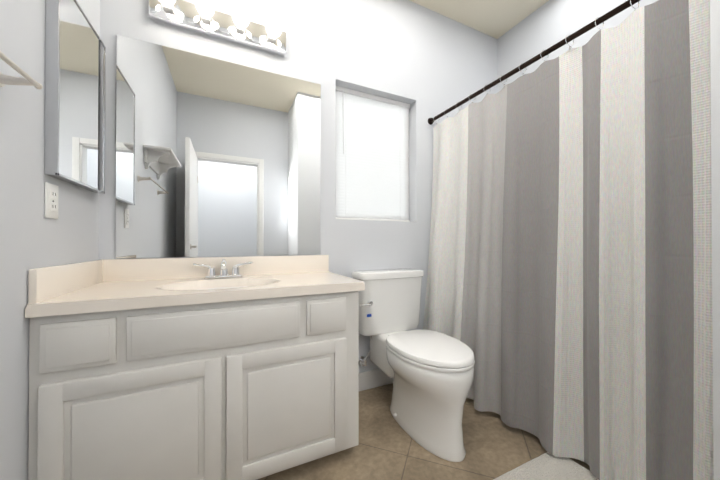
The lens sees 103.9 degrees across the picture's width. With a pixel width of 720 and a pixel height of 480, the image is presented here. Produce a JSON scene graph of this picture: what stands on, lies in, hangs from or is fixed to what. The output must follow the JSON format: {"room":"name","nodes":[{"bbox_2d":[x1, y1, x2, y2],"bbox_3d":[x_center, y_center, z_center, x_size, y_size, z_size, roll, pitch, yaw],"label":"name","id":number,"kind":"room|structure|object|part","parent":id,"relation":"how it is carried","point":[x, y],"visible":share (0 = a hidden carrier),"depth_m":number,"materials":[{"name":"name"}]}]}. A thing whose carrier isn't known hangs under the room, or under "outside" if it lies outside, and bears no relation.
{"room":"bathroom","nodes":[
{"label":"bathroom","id":0,"kind":"room"},
{"bbox_2d":[0,0,99,479],"bbox_3d":[-0.780,-0.391,0.236,0.120,2.780,2.350,0,0,-25],"label":"wall","id":1,"kind":"structure","parent":0,"point":[32,236],"depth_m":0.83,"materials":[{"name":"paint"}]},
{"bbox_2d":[0,51,42,88],"bbox_3d":[-0.785,-0.423,0.481,0.078,0.044,0.655,0,0,-25],"label":"towel rail","id":2,"kind":"object","parent":1,"relation":"attached to","point":[27,80],"visible":1,"depth_m":0.74,"materials":[{"name":"white metal"}]},
{"bbox_2d":[45,182,57,218],"bbox_3d":[-1.050,-0.132,0.962,0.009,0.116,0.072,0,0,-25],"label":"electrical outlet","id":3,"kind":"object","parent":1,"relation":"attached to","point":[51,200],"visible":1,"depth_m":0.95,"materials":[{"name":"plastic"}]},
{"bbox_2d":[44,0,105,193],"bbox_3d":[-1.108,-0.555,1.116,0.033,0.680,0.400,0,0,-25],"label":"medicine cabinet mirror","id":4,"kind":"object","parent":1,"relation":"attached to","point":[75,90],"visible":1,"depth_m":1.04,"materials":[{"name":"silver glass"}]},
{"bbox_2d":[99,0,496,372],"bbox_3d":[-0.041,-0.380,1.965,2.930,2.780,0.150,0,0,-25],"label":"wall","id":5,"kind":"structure","parent":0,"point":[424,63],"depth_m":1.90,"materials":[{"name":"paint"}]},
{"bbox_2d":[149,0,285,56],"bbox_3d":[-0.716,-1.160,1.478,0.660,0.120,0.164,0,0,-25],"label":"sconce","id":6,"kind":"object","parent":5,"relation":"attached to","point":[204,17],"visible":1,"depth_m":1.49,"materials":[{"name":"silver metal"}]},
{"bbox_2d":[115,35,320,257],"bbox_3d":[-0.708,-0.447,1.564,1.012,1.072,0.007,0,0,-25],"label":"mirror","id":7,"kind":"object","parent":5,"relation":"attached to","point":[215,157],"visible":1,"depth_m":1.52,"materials":[{"name":"silver glass"}]},
{"bbox_2d":[359,369,392,390],"bbox_3d":[0.176,0.950,1.968,0.830,0.120,0.013,0,0,-25],"label":"baseboard","id":8,"kind":"structure","parent":5,"relation":"attached to","point":[374,378],"depth_m":1.91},
{"bbox_2d":[257,383,589,479],"bbox_3d":[0.605,1.029,0.254,3.210,0.060,3.780,0,0,-25],"label":"floor","id":9,"kind":"structure","parent":0,"point":[388,447],"depth_m":1.32,"materials":[{"name":"tile"}]},
{"bbox_2d":[25,255,364,479],"bbox_3d":[-0.600,0.548,1.315,1.124,0.915,0.534,0,0,-25],"label":"bathroom vanity","id":10,"kind":"object","parent":9,"relation":"on","point":[223,368],"visible":1,"depth_m":1.05,"materials":[{"name":"paint"}]},
{"bbox_2d":[25,255,364,317],"bbox_3d":[-0.600,0.208,1.317,1.124,0.234,0.534,0,0,-25],"label":"countertop","id":11,"kind":"structure","parent":10,"relation":"on","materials":[{"name":"stone"}]},
{"bbox_2d":[193,259,251,278],"bbox_3d":[-0.692,0.147,1.432,0.278,0.098,0.139,0,0,-25],"label":"faucet","id":12,"kind":"object","parent":11,"relation":"on","point":[211,273],"depth_m":1.45,"materials":[{"name":"silver metal"}]},
{"bbox_2d":[352,268,474,461],"bbox_3d":[0.298,0.602,1.604,0.496,0.812,0.777,0,0,-25],"label":"toilet","id":13,"kind":"object","parent":9,"relation":"on","point":[430,373],"visible":1,"depth_m":1.45,"materials":[{"name":"ceramic"}]},
{"bbox_2d":[493,452,598,479],"bbox_3d":[0.796,0.991,0.988,0.544,0.024,0.545,0,0,-25],"label":"rug","id":14,"kind":"object","parent":9,"relation":"on","point":[547,466],"visible":0.83,"depth_m":1.20,"materials":[{"name":"white fabric"}]},
{"bbox_2d":[409,0,548,38],"bbox_3d":[0.605,-1.821,0.272,3.210,0.080,3.780,0,0,-25],"label":"ceiling","id":15,"kind":"structure","parent":0,"point":[496,19],"depth_m":2.18,"materials":[{"name":"beige paint"}]},
{"bbox_2d":[423,0,713,479],"bbox_3d":[0.784,0.017,1.500,0.198,1.911,1.388,0,0,-25],"label":"shower curtain","id":16,"kind":"object","parent":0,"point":[568,300],"visible":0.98,"depth_m":1.16,"materials":[{"name":"grey fabric"}]},
{"bbox_3d":[0.834,-0.902,1.529,0.051,0.074,1.388,0,0,-25],"label":"curtain rod rail","id":17,"kind":"part","parent":16,"relation":"part of","materials":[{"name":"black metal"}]},
{"bbox_2d":[497,0,657,92],"bbox_3d":[1.763,-0.383,1.432,0.120,2.780,2.350,0,0,-25],"label":"wall","id":18,"kind":"structure","parent":0,"point":[548,24],"depth_m":2.07,"materials":[{"name":"paint"}]},
{"bbox_2d":[710,0,719,479],"bbox_3d":[1.500,-0.387,0.939,0.775,2.780,0.240,0,0,-25],"label":"wall","id":19,"kind":"structure","parent":0,"point":[715,81],"depth_m":0.87,"materials":[{"name":"white paint"}]},
{"bbox_3d":[0.078,-0.589,2.078,0.640,0.910,0.040,0,0,-25],"label":"window","id":20,"kind":"structure","parent":0,"visible":0},
{"bbox_2d":[336,86,409,221],"bbox_3d":[0.099,-0.591,2.034,0.628,0.904,0.044,0,0,-25],"label":"window blinds","id":21,"kind":"object","parent":20,"relation":"attached to","point":[372,157],"visible":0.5,"depth_m":2.03,"materials":[{"name":"white fabric"}]}
]}

